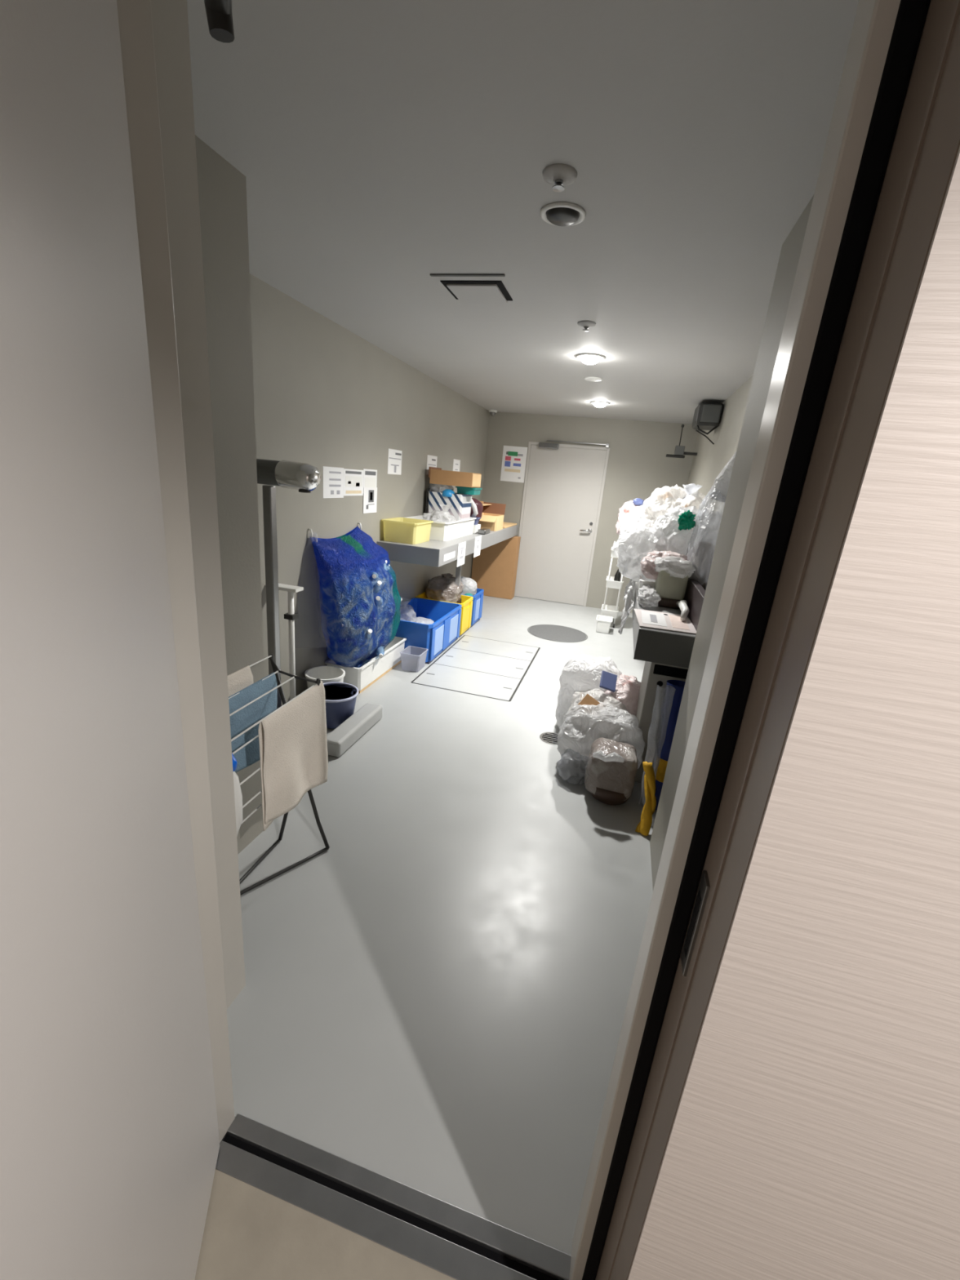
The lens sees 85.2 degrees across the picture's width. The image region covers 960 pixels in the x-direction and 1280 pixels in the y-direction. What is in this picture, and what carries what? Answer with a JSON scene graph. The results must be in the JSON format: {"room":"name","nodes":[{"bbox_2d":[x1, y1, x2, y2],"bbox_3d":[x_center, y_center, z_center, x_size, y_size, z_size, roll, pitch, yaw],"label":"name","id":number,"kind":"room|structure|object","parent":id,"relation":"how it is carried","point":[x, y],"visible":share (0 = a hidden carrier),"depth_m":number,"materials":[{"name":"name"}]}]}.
{"room":"garbage room","nodes":[
{"label":"garbage room","id":0,"kind":"room"},
{"bbox_2d":[195,1168,456,1279],"bbox_3d":[-0.258,1.682,0.093,5.200,0.100,2.145,9,18,13],"label":"floor","id":1,"kind":"structure","parent":0,"point":[250,1233],"depth_m":1.12,"materials":[{"name":"tile"}]},
{"bbox_2d":[195,135,489,854],"bbox_3d":[-0.563,-1.015,4.353,0.713,2.444,6.520,9,18,13],"label":"wall","id":2,"kind":"structure","parent":0,"point":[289,382],"depth_m":3.10,"materials":[{"name":"grey paint"}]},
{"bbox_2d":[256,458,320,708],"bbox_3d":[-1.088,-0.163,2.902,0.432,1.593,0.136,9,18,13],"label":"pipe","id":3,"kind":"object","parent":2,"relation":"attached to","point":[305,477],"visible":0.86,"depth_m":2.74,"materials":[{"name":"metal"}]},
{"bbox_2d":[278,583,303,700],"bbox_3d":[-1.183,0.107,3.189,0.200,0.892,0.080,9,18,13],"label":"drain pipe","id":4,"kind":"object","parent":2,"relation":"attached to","point":[291,615],"visible":0.77,"depth_m":3.11,"materials":[{"name":"white plastic"}]},
{"bbox_2d":[323,466,343,497],"bbox_3d":[-1.001,-1.077,3.575,0.002,0.203,0.270,9,18,13],"label":"notice","id":5,"kind":"object","parent":2,"relation":"attached to","point":[333,477],"visible":1,"depth_m":3.57,"materials":[{"name":"white paper"}]},
{"bbox_2d":[343,468,363,495],"bbox_3d":[-0.926,-1.156,3.836,0.002,0.185,0.294,9,18,13],"label":"notice","id":6,"kind":"object","parent":2,"relation":"attached to","point":[353,478],"visible":1,"depth_m":3.83,"materials":[{"name":"white paper"}]},
{"bbox_2d":[345,475,362,487],"bbox_3d":[-0.925,-1.163,3.834,0.001,0.074,0.247,9,18,13],"label":"print","id":7,"kind":"object","parent":6,"relation":"on","point":[350,481],"depth_m":3.83,"materials":[{"name":"white paper"}]},
{"bbox_2d":[363,487,377,513],"bbox_3d":[-0.865,-1.103,4.122,0.002,0.195,0.230,9,18,13],"label":"notice","id":8,"kind":"object","parent":2,"relation":"attached to","point":[370,494],"visible":1,"depth_m":4.11,"materials":[{"name":"white paper"}]},
{"bbox_2d":[363,468,377,488],"bbox_3d":[-0.856,-1.238,4.077,0.002,0.180,0.228,9,18,13],"label":"notice","id":9,"kind":"object","parent":2,"relation":"attached to","point":[370,476],"visible":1,"depth_m":4.06,"materials":[{"name":"white paper"}]},
{"bbox_2d":[364,477,375,487],"bbox_3d":[-0.857,-1.225,4.080,0.001,0.083,0.182,9,18,13],"label":"print","id":10,"kind":"object","parent":9,"relation":"attached to","point":[369,482],"depth_m":4.08,"materials":[{"name":"white paper"}]},
{"bbox_2d":[387,448,402,475],"bbox_3d":[-0.723,-1.514,4.447,0.002,0.200,0.275,9,18,13],"label":"notice","id":11,"kind":"object","parent":2,"relation":"attached to","point":[394,459],"visible":1,"depth_m":4.44,"materials":[{"name":"white paper"}]},
{"bbox_2d":[426,454,437,474],"bbox_3d":[-0.486,-1.766,5.280,0.002,0.185,0.280,9,18,13],"label":"notice","id":12,"kind":"object","parent":2,"relation":"attached to","point":[431,460],"visible":0.7,"depth_m":5.25,"materials":[{"name":"white paper"}]},
{"bbox_2d":[453,458,460,471],"bbox_3d":[-0.271,-1.996,6.032,0.002,0.165,0.250,9,18,13],"label":"notice","id":13,"kind":"object","parent":2,"relation":"attached to","point":[456,463],"visible":0.88,"depth_m":6.02,"materials":[{"name":"white paper"}]},
{"bbox_2d":[223,595,657,1255],"bbox_3d":[0.334,0.387,4.417,2.855,0.100,6.675,9,18,13],"label":"floor","id":14,"kind":"structure","parent":0,"point":[433,1002],"depth_m":1.88,"materials":[{"name":"concrete"}]},
{"bbox_2d":[228,653,329,895],"bbox_3d":[-0.819,0.568,1.867,0.283,0.859,0.663,9,18,13],"label":"drying rack","id":15,"kind":"object","parent":14,"relation":"on","point":[276,670],"visible":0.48,"depth_m":2.06,"materials":[{"name":"grey metal"}]},
{"bbox_2d":[231,752,243,835],"bbox_3d":[-0.767,0.475,1.597,0.088,0.322,0.071,9,18,13],"label":"spray bottle","id":16,"kind":"object","parent":15,"relation":"hanging from","point":[237,792],"visible":0.2,"depth_m":1.59,"materials":[{"name":"white plastic"}]},
{"bbox_2d":[226,665,253,697],"bbox_3d":[-0.911,0.230,1.749,0.040,0.160,0.441,9,18,12],"label":"cloth","id":17,"kind":"object","parent":15,"relation":"hanging from","point":[242,678],"visible":0.16,"depth_m":1.88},
{"bbox_2d":[228,672,277,772],"bbox_3d":[-0.871,0.339,1.835,0.054,0.300,0.521,9,18,11],"label":"cloth","id":18,"kind":"object","parent":15,"relation":"hanging from","point":[242,720],"visible":0.32,"depth_m":1.91,"materials":[{"name":"fabric"}]},
{"bbox_2d":[257,680,328,831],"bbox_3d":[-0.683,0.424,1.941,0.059,0.451,0.381,9,18,11],"label":"towel","id":19,"kind":"object","parent":15,"relation":"hanging from","point":[293,740],"visible":1,"depth_m":1.88,"materials":[{"name":"fabric"}]},
{"bbox_2d":[304,666,345,688],"bbox_3d":[-1.069,0.332,3.609,0.266,0.228,0.266,9,18,13],"label":"bucket","id":20,"kind":"object","parent":14,"relation":"on","point":[326,673],"visible":0.42,"depth_m":3.66,"materials":[{"name":"white plastic"}]},
{"bbox_2d":[323,681,358,728],"bbox_3d":[-0.943,0.426,3.374,0.306,0.211,0.306,9,18,13],"label":"bucket","id":21,"kind":"object","parent":14,"relation":"on","point":[340,698],"visible":0.62,"depth_m":3.29,"materials":[{"name":"blue"}]},
{"bbox_2d":[326,702,382,757],"bbox_3d":[-0.780,0.545,3.241,0.120,0.100,0.575,9,18,13],"label":"kerb","id":22,"kind":"object","parent":14,"relation":"on","point":[344,736],"visible":0.81,"depth_m":3.16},
{"bbox_2d":[324,636,406,693],"bbox_3d":[-0.900,0.170,4.227,0.299,0.204,0.864,9,18,13],"label":"tray","id":23,"kind":"object","parent":14,"relation":"on","point":[363,677],"visible":0.56,"depth_m":4.03,"materials":[{"name":"white plastic"}]},
{"bbox_2d":[307,522,401,667],"bbox_3d":[-0.860,-0.327,3.902,0.363,1.021,0.983,9,18,13],"label":"sack","id":24,"kind":"object","parent":23,"relation":"on","point":[347,563],"visible":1,"depth_m":3.63,"materials":[{"name":"blue plastic"}]},
{"bbox_2d":[400,645,428,671],"bbox_3d":[-0.562,0.163,4.431,0.182,0.152,0.212,9,18,13],"label":"clear bin","id":25,"kind":"object","parent":14,"relation":"on","point":[413,659],"visible":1,"depth_m":4.37,"materials":[{"name":"white plastic"}]},
{"bbox_2d":[395,597,462,663],"bbox_3d":[-0.559,-0.111,4.966,0.526,0.359,0.888,9,18,13],"label":"plastic crate","id":26,"kind":"object","parent":14,"relation":"on","point":[436,637],"visible":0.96,"depth_m":4.89,"materials":[{"name":"plastic"}]},
{"bbox_3d":[-0.557,-0.011,4.977,0.480,0.106,0.782,9,18,13],"label":"sheet","id":27,"kind":"object","parent":26,"relation":"in","visible":0},
{"bbox_2d":[410,617,434,624],"bbox_3d":[-0.550,-0.121,4.917,0.253,0.172,0.290,9,18,13],"label":"plastic bag","id":28,"kind":"object","parent":27,"relation":"on","point":[417,620],"visible":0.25,"depth_m":4.87,"materials":[{"name":"white"}]},
{"bbox_2d":[415,591,473,637],"bbox_3d":[-0.387,-0.284,5.574,0.526,0.359,0.408,9,18,13],"label":"plastic crate","id":29,"kind":"object","parent":14,"relation":"on","point":[466,601],"visible":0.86,"depth_m":5.51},
{"bbox_2d":[425,573,463,603],"bbox_3d":[-0.387,-0.542,5.669,0.390,0.356,0.435,9,18,13],"label":"bag","id":30,"kind":"object","parent":29,"relation":"on","point":[443,587],"visible":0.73,"depth_m":5.51,"materials":[{"name":"plastic"}]},
{"bbox_2d":[461,588,484,627],"bbox_3d":[-0.273,-0.400,5.977,0.526,0.359,0.448,9,18,13],"label":"plastic crate","id":31,"kind":"object","parent":14,"relation":"on","point":[477,601],"visible":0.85,"depth_m":5.90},
{"bbox_2d":[460,576,477,595],"bbox_3d":[-0.189,-0.595,5.940,0.316,0.248,0.285,9,18,13],"label":"bag","id":32,"kind":"object","parent":31,"relation":"in","point":[469,584],"visible":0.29,"depth_m":5.82,"materials":[{"name":"white"}]},
{"bbox_2d":[411,635,540,701],"bbox_3d":[0.032,0.208,4.728,0.814,0.002,1.467,9,18,13],"label":"floor hatch","id":33,"kind":"object","parent":14,"relation":"on","point":[539,648],"visible":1,"depth_m":4.50,"materials":[{"name":"grey metal"}]},
{"bbox_2d":[471,536,520,599],"bbox_3d":[0.211,-1.050,7.358,0.605,0.858,0.200,9,18,13],"label":"carton","id":34,"kind":"object","parent":14,"relation":"on","point":[494,571],"visible":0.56,"depth_m":7.27,"materials":[{"name":"cardboard"}]},
{"bbox_2d":[539,732,558,745],"bbox_3d":[0.478,0.649,3.446,0.170,0.003,0.170,9,18,13],"label":"floor drain","id":35,"kind":"object","parent":14,"relation":"on","point":[551,738],"visible":0.7,"depth_m":3.44,"materials":[{"name":"silver metal"}]},
{"bbox_2d":[527,624,587,642],"bbox_3d":[0.874,-0.079,5.896,0.680,0.004,0.680,9,18,13],"label":"manhole cover","id":36,"kind":"object","parent":14,"relation":"on","point":[548,632],"visible":1,"depth_m":5.87,"materials":[{"name":"metal"}]},
{"bbox_2d":[555,653,622,727],"bbox_3d":[0.754,0.359,3.579,0.430,0.525,0.414,10,18,16],"label":"bag","id":37,"kind":"object","parent":14,"relation":"on","point":[583,673],"visible":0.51,"depth_m":3.43,"materials":[{"name":"white"}]},
{"bbox_2d":[567,688,626,711],"bbox_3d":[0.750,0.506,3.329,0.423,0.391,0.350,9,18,13],"label":"bag","id":38,"kind":"object","parent":14,"relation":"on","point":[598,695],"visible":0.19,"depth_m":3.25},
{"bbox_2d":[557,701,644,775],"bbox_3d":[0.720,0.576,3.088,0.504,0.396,0.445,9,18,13],"label":"bag","id":39,"kind":"object","parent":14,"relation":"on","point":[582,725],"visible":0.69,"depth_m":2.95,"materials":[{"name":"white"}]},
{"bbox_2d":[577,693,599,705],"bbox_3d":[0.667,0.401,3.122,0.159,0.126,0.079,16,20,31],"label":"cardboard piece","id":40,"kind":"object","parent":39,"relation":"on","point":[588,700],"visible":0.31,"depth_m":3.13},
{"bbox_2d":[595,614,613,633],"bbox_3d":[1.457,-0.184,6.154,0.184,0.148,0.264,9,18,13],"label":"tub","id":41,"kind":"object","parent":14,"relation":"on","point":[603,622],"visible":1,"depth_m":6.06,"materials":[{"name":"plastic"}]},
{"bbox_2d":[584,737,638,804],"bbox_3d":[0.706,0.698,2.809,0.262,0.327,0.281,9,18,13],"label":"bag","id":42,"kind":"object","parent":14,"relation":"on","point":[612,766],"visible":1,"depth_m":2.72,"materials":[{"name":"white"}]},
{"bbox_2d":[591,786,633,804],"bbox_3d":[0.704,0.804,2.833,0.240,0.110,0.240,9,18,13],"label":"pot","id":43,"kind":"object","parent":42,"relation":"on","point":[606,795],"depth_m":2.73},
{"bbox_2d":[601,541,623,627],"bbox_3d":[1.628,-0.672,6.337,0.202,0.999,0.322,9,18,13],"label":"trolley","id":44,"kind":"object","parent":14,"relation":"on","point":[611,611],"visible":0.66,"depth_m":6.26,"materials":[{"name":"white plastic"}]},
{"bbox_2d":[601,604,618,618],"bbox_3d":[1.598,-0.353,6.437,0.202,0.090,0.322,9,18,13],"label":"shelf","id":45,"kind":"object","parent":44,"relation":"attached to","point":[611,611],"depth_m":6.31,"materials":[{"name":"white plastic"}]},
{"bbox_2d":[610,546,618,558],"bbox_3d":[1.662,-1.038,6.223,0.202,0.090,0.322,9,18,13],"label":"shelf","id":46,"kind":"object","parent":44,"relation":"attached to","point":[613,555],"depth_m":6.10,"materials":[{"name":"white plastic"}]},
{"bbox_2d":[605,576,623,589],"bbox_3d":[1.630,-0.696,6.330,0.202,0.090,0.322,9,18,13],"label":"shelf","id":47,"kind":"object","parent":44,"relation":"attached to","point":[611,583],"depth_m":6.19,"materials":[{"name":"white plastic"}]},
{"bbox_2d":[604,674,640,715],"bbox_3d":[0.931,0.461,3.406,0.376,0.464,0.435,9,18,13],"label":"bag","id":48,"kind":"object","parent":14,"relation":"on","point":[628,687],"visible":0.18,"depth_m":3.26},
{"bbox_2d":[599,670,617,692],"bbox_3d":[0.800,0.257,3.253,0.098,0.105,0.117,9,18,13],"label":"packet","id":49,"kind":"object","parent":48,"relation":"on","point":[608,680],"visible":1,"depth_m":3.24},
{"bbox_2d":[635,761,656,835],"bbox_3d":[0.833,0.786,2.598,0.092,0.311,0.203,9,18,13],"label":"rag","id":50,"kind":"object","parent":14,"relation":"on","point":[644,825],"visible":1,"depth_m":2.58,"materials":[{"name":"fabric"}]},
{"bbox_2d":[635,661,688,783],"bbox_3d":[1.111,0.413,3.046,0.350,0.799,0.385,9,18,13],"label":"box","id":51,"kind":"object","parent":14,"relation":"on","point":[652,692],"visible":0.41,"depth_m":2.89,"materials":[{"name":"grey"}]},
{"bbox_2d":[631,580,695,667],"bbox_3d":[1.454,-0.044,4.254,0.561,1.014,3.921,9,18,13],"label":"countertop","id":52,"kind":"structure","parent":14,"relation":"on","point":[669,647],"depth_m":2.35,"materials":[{"name":"grey laminate"}]},
{"bbox_2d":[617,578,633,634],"bbox_3d":[0.964,-0.216,3.459,0.057,0.245,1.016,9,18,13],"label":"film","id":53,"kind":"object","parent":52,"relation":"hanging from","point":[628,597],"visible":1,"depth_m":3.32,"materials":[{"name":"white"}]},
{"bbox_2d":[628,504,643,514],"bbox_3d":[1.459,-0.878,4.338,0.586,0.511,0.704,9,18,13],"label":"bag","id":54,"kind":"object","parent":52,"relation":"on","point":[634,508],"visible":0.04,"depth_m":4.19,"materials":[{"name":"white"}]},
{"bbox_2d":[615,500,639,535],"bbox_3d":[1.320,-1.020,4.454,0.313,0.327,0.374,9,18,13],"label":"bag","id":55,"kind":"object","parent":54,"relation":"on","point":[627,507],"visible":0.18,"depth_m":4.38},
{"bbox_2d":[636,575,655,591],"bbox_3d":[1.141,-0.402,3.427,0.213,0.099,0.938,9,18,13],"label":"foam box","id":56,"kind":"object","parent":52,"relation":"on","point":[639,584],"visible":0.16,"depth_m":3.01,"materials":[{"name":"white plastic"}]},
{"bbox_2d":[613,507,651,556],"bbox_3d":[1.177,-0.730,3.710,0.424,0.392,0.563,9,18,13],"label":"bag","id":57,"kind":"object","parent":56,"relation":"on","point":[629,521],"visible":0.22,"depth_m":3.57,"materials":[{"name":"white"}]},
{"bbox_2d":[640,484,710,528],"bbox_3d":[1.328,-0.857,3.578,0.453,0.401,0.587,9,18,13],"label":"bag","id":58,"kind":"object","parent":57,"relation":"on","point":[661,500],"visible":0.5,"depth_m":3.41,"materials":[{"name":"plastic"}]},
{"bbox_2d":[616,524,660,582],"bbox_3d":[1.075,-0.548,3.290,0.424,0.338,0.436,9,18,13],"label":"bag","id":59,"kind":"object","parent":56,"relation":"on","point":[633,544],"visible":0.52,"depth_m":3.16,"materials":[{"name":"white"}]},
{"bbox_2d":[652,505,717,555],"bbox_3d":[1.233,-0.600,3.164,0.380,0.420,0.458,9,18,13],"label":"bag","id":60,"kind":"object","parent":59,"relation":"on","point":[665,527],"visible":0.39,"depth_m":3.00,"materials":[{"name":"white"}]},
{"bbox_2d":[677,510,696,530],"bbox_3d":[1.160,-0.669,2.928,0.102,0.118,0.065,9,18,13],"label":"scrap","id":61,"kind":"object","parent":60,"relation":"on","point":[686,521],"visible":1,"depth_m":2.91,"materials":[{"name":"teal"}]},
{"bbox_2d":[640,550,694,579],"bbox_3d":[1.083,-0.422,2.981,0.329,0.164,0.310,9,18,13],"label":"bag","id":62,"kind":"object","parent":56,"relation":"on","point":[647,563],"visible":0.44,"depth_m":2.93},
{"bbox_2d":[636,585,661,607],"bbox_3d":[0.938,-0.249,2.899,0.122,0.089,0.377,9,18,13],"label":"bag","id":63,"kind":"object","parent":52,"relation":"on","point":[647,596],"visible":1,"depth_m":2.78,"materials":[{"name":"white"}]},
{"bbox_2d":[634,608,696,634],"bbox_3d":[0.890,-0.095,2.524,0.260,0.005,0.360,8,18,10],"label":"leaflet","id":64,"kind":"object","parent":52,"relation":"on","point":[648,619],"visible":0.94,"depth_m":2.49,"materials":[{"name":"paper"}]},
{"bbox_2d":[649,613,657,622],"bbox_3d":[0.842,-0.105,2.534,0.030,0.001,0.160,9,18,13],"label":"print","id":65,"kind":"object","parent":64,"relation":"on","point":[653,617],"depth_m":2.53,"materials":[{"name":"grey"}]},
{"bbox_2d":[668,614,689,630],"bbox_3d":[0.957,-0.087,2.513,0.075,0.001,0.270,9,18,13],"label":"picture","id":66,"kind":"object","parent":64,"relation":"on","point":[674,621],"depth_m":2.49},
{"bbox_2d":[675,600,688,621],"bbox_3d":[1.034,-0.164,2.657,0.055,0.071,0.328,9,18,13],"label":"glove","id":67,"kind":"object","parent":64,"relation":"on","point":[682,604],"visible":1,"depth_m":2.58,"materials":[{"name":"white plastic"}]},
{"bbox_2d":[653,555,696,608],"bbox_3d":[1.049,-0.324,2.866,0.221,0.268,0.240,9,18,13],"label":"food container","id":68,"kind":"object","parent":52,"relation":"on","point":[673,572],"visible":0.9,"depth_m":2.79,"materials":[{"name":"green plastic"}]},
{"bbox_2d":[682,577,705,631],"bbox_3d":[1.104,-0.205,2.685,0.038,0.159,0.830,9,18,13],"label":"box","id":69,"kind":"object","parent":52,"relation":"on","point":[695,593],"visible":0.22,"depth_m":2.57,"materials":[{"name":"black"}]},
{"bbox_2d":[688,451,736,590],"bbox_3d":[1.308,-0.667,2.829,0.280,0.899,0.433,9,18,13],"label":"clear bag","id":70,"kind":"object","parent":52,"relation":"on","point":[702,553],"visible":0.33,"depth_m":2.80,"materials":[{"name":"white"}]},
{"bbox_2d":[708,511,722,546],"bbox_3d":[1.512,-0.641,3.591,0.338,0.515,0.584,9,18,13],"label":"bag","id":71,"kind":"object","parent":52,"relation":"on","point":[717,517],"visible":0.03,"depth_m":3.36,"materials":[{"name":"white"}]},
{"bbox_2d":[654,680,685,809],"bbox_3d":[1.002,0.559,2.777,0.130,0.655,0.239,9,18,13],"label":"tarp","id":72,"kind":"object","parent":14,"relation":"on","point":[674,689],"visible":0.5,"depth_m":2.74,"materials":[{"name":"plastic"}]},
{"bbox_3d":[0.543,0.711,2.981,0.205,0.174,0.209,9,18,13],"label":"plastic bag","id":73,"kind":"object","parent":14,"relation":"on","visible":0},
{"bbox_2d":[565,758,586,779],"bbox_3d":[0.547,0.732,2.976,0.108,0.107,0.064,9,18,13],"label":"can","id":74,"kind":"object","parent":73,"relation":"in","point":[575,768],"visible":1,"depth_m":2.95,"materials":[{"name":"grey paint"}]},
{"bbox_2d":[377,524,518,586],"bbox_3d":[-0.205,-0.732,5.963,0.558,1.014,3.285,9,18,13],"label":"countertop","id":75,"kind":"structure","parent":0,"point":[432,553],"depth_m":4.40,"materials":[{"name":"grey laminate"}]},
{"bbox_2d":[381,517,433,544],"bbox_3d":[-0.626,-0.948,4.522,0.324,0.175,0.409,9,18,13],"label":"tub","id":76,"kind":"object","parent":75,"relation":"on","point":[398,530],"visible":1,"depth_m":4.37,"materials":[{"name":"yellow plastic"}]},
{"bbox_2d":[404,515,476,541],"bbox_3d":[-0.380,-1.125,5.170,0.449,0.170,0.954,9,18,13],"label":"tub","id":77,"kind":"object","parent":75,"relation":"on","point":[440,531],"visible":0.59,"depth_m":4.84,"materials":[{"name":"white plastic"}]},
{"bbox_2d":[422,504,456,522],"bbox_3d":[-0.389,-1.141,4.956,0.332,0.306,0.360,9,18,13],"label":"plastic bag","id":78,"kind":"object","parent":77,"relation":"in","point":[443,516],"visible":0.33,"depth_m":4.87,"materials":[{"name":"white"}]},
{"bbox_2d":[425,488,471,520],"bbox_3d":[-0.319,-1.312,5.312,0.377,0.431,0.378,9,18,13],"label":"striped bag","id":79,"kind":"object","parent":77,"relation":"in","point":[460,509],"depth_m":5.15,"materials":[{"name":"white plastic"}]},
{"bbox_2d":[455,486,482,494],"bbox_3d":[-0.111,-1.498,5.240,0.204,0.065,0.284,9,18,13],"label":"plastic crate","id":80,"kind":"object","parent":79,"relation":"on","point":[460,490],"visible":0.94,"depth_m":5.13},
{"bbox_3d":[-0.385,-1.507,5.243,0.266,0.163,0.245,9,18,13],"label":"plastic bag","id":81,"kind":"object","parent":79,"relation":"on","visible":0},
{"bbox_2d":[428,466,481,487],"bbox_3d":[-0.245,-1.615,5.190,0.448,0.155,0.320,9,18,13],"label":"carton","id":82,"kind":"object","parent":81,"relation":"on","point":[437,476],"visible":1,"depth_m":5.05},
{"bbox_2d":[457,541,466,566],"bbox_3d":[-0.171,-0.794,4.828,0.003,0.212,0.230,9,18,13],"label":"tag","id":83,"kind":"object","parent":75,"relation":"attached to","point":[461,547],"visible":1,"depth_m":4.82,"materials":[{"name":"white paper"}]},
{"bbox_2d":[470,497,483,519],"bbox_3d":[-0.144,-1.483,5.880,0.360,0.293,0.414,9,18,13],"label":"tote bag","id":84,"kind":"object","parent":75,"relation":"on","point":[477,508],"visible":0.3,"depth_m":5.79,"materials":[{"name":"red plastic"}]},
{"bbox_2d":[473,535,481,557],"bbox_3d":[-0.024,-0.957,5.338,0.003,0.205,0.240,9,18,13],"label":"tag","id":85,"kind":"object","parent":75,"relation":"attached to","point":[477,540],"visible":1,"depth_m":5.33,"materials":[{"name":"white paper"}]},
{"bbox_2d":[478,502,506,531],"bbox_3d":[0.100,-1.468,6.203,0.281,0.295,0.532,9,18,13],"label":"carton","id":86,"kind":"object","parent":75,"relation":"on","point":[492,516],"visible":0.69,"depth_m":6.28,"materials":[{"name":"beige cardboard"}]},
{"bbox_2d":[186,0,858,423],"bbox_3d":[0.558,-2.033,3.661,2.855,0.100,6.675,9,18,13],"label":"ceiling","id":87,"kind":"structure","parent":0,"point":[380,147],"depth_m":1.49,"materials":[{"name":"paint"}]},
{"bbox_2d":[430,273,512,303],"bbox_3d":[-0.013,-1.654,2.465,0.344,0.014,0.355,9,18,13],"label":"ceiling vent","id":88,"kind":"object","parent":87,"relation":"in","point":[466,291],"visible":1,"depth_m":2.45,"materials":[{"name":"black metal"}]},
{"bbox_2d":[542,163,577,191],"bbox_3d":[0.227,-1.316,1.500,0.100,0.038,0.100,9,18,13],"label":"sprinkler","id":89,"kind":"object","parent":87,"relation":"attached to","point":[559,175],"visible":1,"depth_m":1.48,"materials":[{"name":"metal"}]},
{"bbox_2d":[539,201,586,226],"bbox_3d":[0.271,-1.386,1.715,0.150,0.024,0.150,9,18,13],"label":"recessed light","id":90,"kind":"object","parent":87,"relation":"in","point":[557,213],"visible":1,"depth_m":1.69,"materials":[{"name":"white plastic"}]},
{"bbox_2d":[577,320,595,331],"bbox_3d":[0.578,-1.702,2.842,0.100,0.038,0.100,9,18,13],"label":"sprinkler","id":91,"kind":"object","parent":87,"relation":"attached to","point":[586,324],"visible":1,"depth_m":2.82,"materials":[{"name":"metal"}]},
{"bbox_2d":[575,353,604,364],"bbox_3d":[0.750,-1.908,3.564,0.195,0.046,0.195,9,18,13],"label":"recessed light","id":92,"kind":"object","parent":87,"relation":"in","point":[587,358],"visible":1,"depth_m":3.52,"materials":[{"name":"white plastic"}]},
{"bbox_2d":[579,355,600,364],"bbox_3d":[0.750,-1.907,3.564,0.148,0.045,0.148,9,18,13],"label":"diffuser","id":93,"kind":"object","parent":92,"relation":"attached to","point":[587,359],"depth_m":3.52,"materials":[{"name":"white"}]},
{"bbox_2d":[590,400,609,407],"bbox_3d":[1.248,-2.450,5.446,0.195,0.046,0.195,9,18,13],"label":"recessed light","id":94,"kind":"object","parent":87,"relation":"in","point":[597,403],"visible":1,"depth_m":5.40,"materials":[{"name":"white plastic"}]},
{"bbox_2d":[481,411,697,613],"bbox_3d":[1.308,-1.696,7.089,2.655,2.444,0.100,9,18,13],"label":"wall","id":95,"kind":"structure","parent":0,"point":[638,464],"depth_m":6.81,"materials":[{"name":"grey paint"}]},
{"bbox_2d":[500,445,527,482],"bbox_3d":[0.458,-2.381,7.077,0.330,0.455,0.004,9,18,13],"label":"poster","id":96,"kind":"object","parent":95,"relation":"attached to","point":[514,458],"visible":1,"depth_m":7.08,"materials":[{"name":"white paper"}]},
{"bbox_2d":[514,440,609,606],"bbox_3d":[1.066,-1.570,7.118,1.060,2.145,0.111,9,18,13],"label":"door","id":97,"kind":"structure","parent":95,"relation":"in","point":[564,486],"depth_m":7.11,"materials":[{"name":"metal"}]},
{"bbox_2d":[649,195,813,889],"bbox_3d":[1.627,-0.651,3.838,0.439,2.444,6.520,9,18,13],"label":"wall","id":98,"kind":"structure","parent":0,"point":[738,429],"depth_m":2.00,"materials":[{"name":"grey paint"}]},
{"bbox_2d":[666,424,697,457],"bbox_3d":[2.382,-2.321,6.100,0.340,0.370,0.100,9,18,13],"label":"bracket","id":99,"kind":"object","parent":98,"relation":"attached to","point":[679,451],"visible":1,"depth_m":6.10,"materials":[{"name":"grey metal"}]},
{"bbox_2d":[691,401,723,444],"bbox_3d":[2.114,-2.021,4.909,0.214,0.350,0.410,9,18,13],"label":"loudspeaker","id":100,"kind":"object","parent":98,"relation":"attached to","point":[707,415],"visible":1,"depth_m":4.72,"materials":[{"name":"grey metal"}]},
{"bbox_2d":[627,146,959,1279],"bbox_3d":[0.122,0.135,0.615,5.200,2.600,0.067,9,18,13],"label":"wall","id":101,"kind":"structure","parent":0,"point":[815,1135],"depth_m":0.56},
{"bbox_2d":[215,1113,571,1279],"bbox_3d":[-0.203,1.307,1.184,0.893,0.036,0.107,9,18,13],"label":"threshold","id":102,"kind":"object","parent":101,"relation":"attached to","point":[458,1243],"depth_m":1.18,"materials":[{"name":"metal"}]},
{"bbox_3d":[0.190,0.066,0.855,5.200,2.600,0.450,9,18,13],"label":"wall","id":103,"kind":"structure","parent":0,"visible":0},
{"bbox_2d":[0,0,234,1279],"bbox_3d":[-0.366,0.254,0.537,0.203,2.317,0.860,1,18,-14],"label":"door","id":104,"kind":"structure","parent":103,"relation":"in","point":[109,1140],"depth_m":0.58,"materials":[{"name":"grey paint"}]},
{"bbox_2d":[116,0,235,1142],"bbox_3d":[-0.558,0.125,0.881,0.030,2.340,0.209,9,18,13],"label":"trim","id":105,"kind":"structure","parent":103,"relation":"attached to","point":[135,16],"depth_m":0.83,"materials":[{"name":"paint"}]},
{"bbox_2d":[151,0,245,1008],"bbox_3d":[-0.682,-0.026,1.152,0.011,2.444,0.310,9,18,13],"label":"trim","id":106,"kind":"structure","parent":103,"relation":"attached to","point":[170,20],"depth_m":1.13,"materials":[{"name":"paint"}]},
{"bbox_2d":[569,0,959,1279],"bbox_3d":[0.308,0.263,0.697,0.065,2.340,0.241,9,18,13],"label":"trim","id":107,"kind":"structure","parent":103,"relation":"attached to","point":[892,145],"depth_m":0.58,"materials":[{"name":"brown paint"}]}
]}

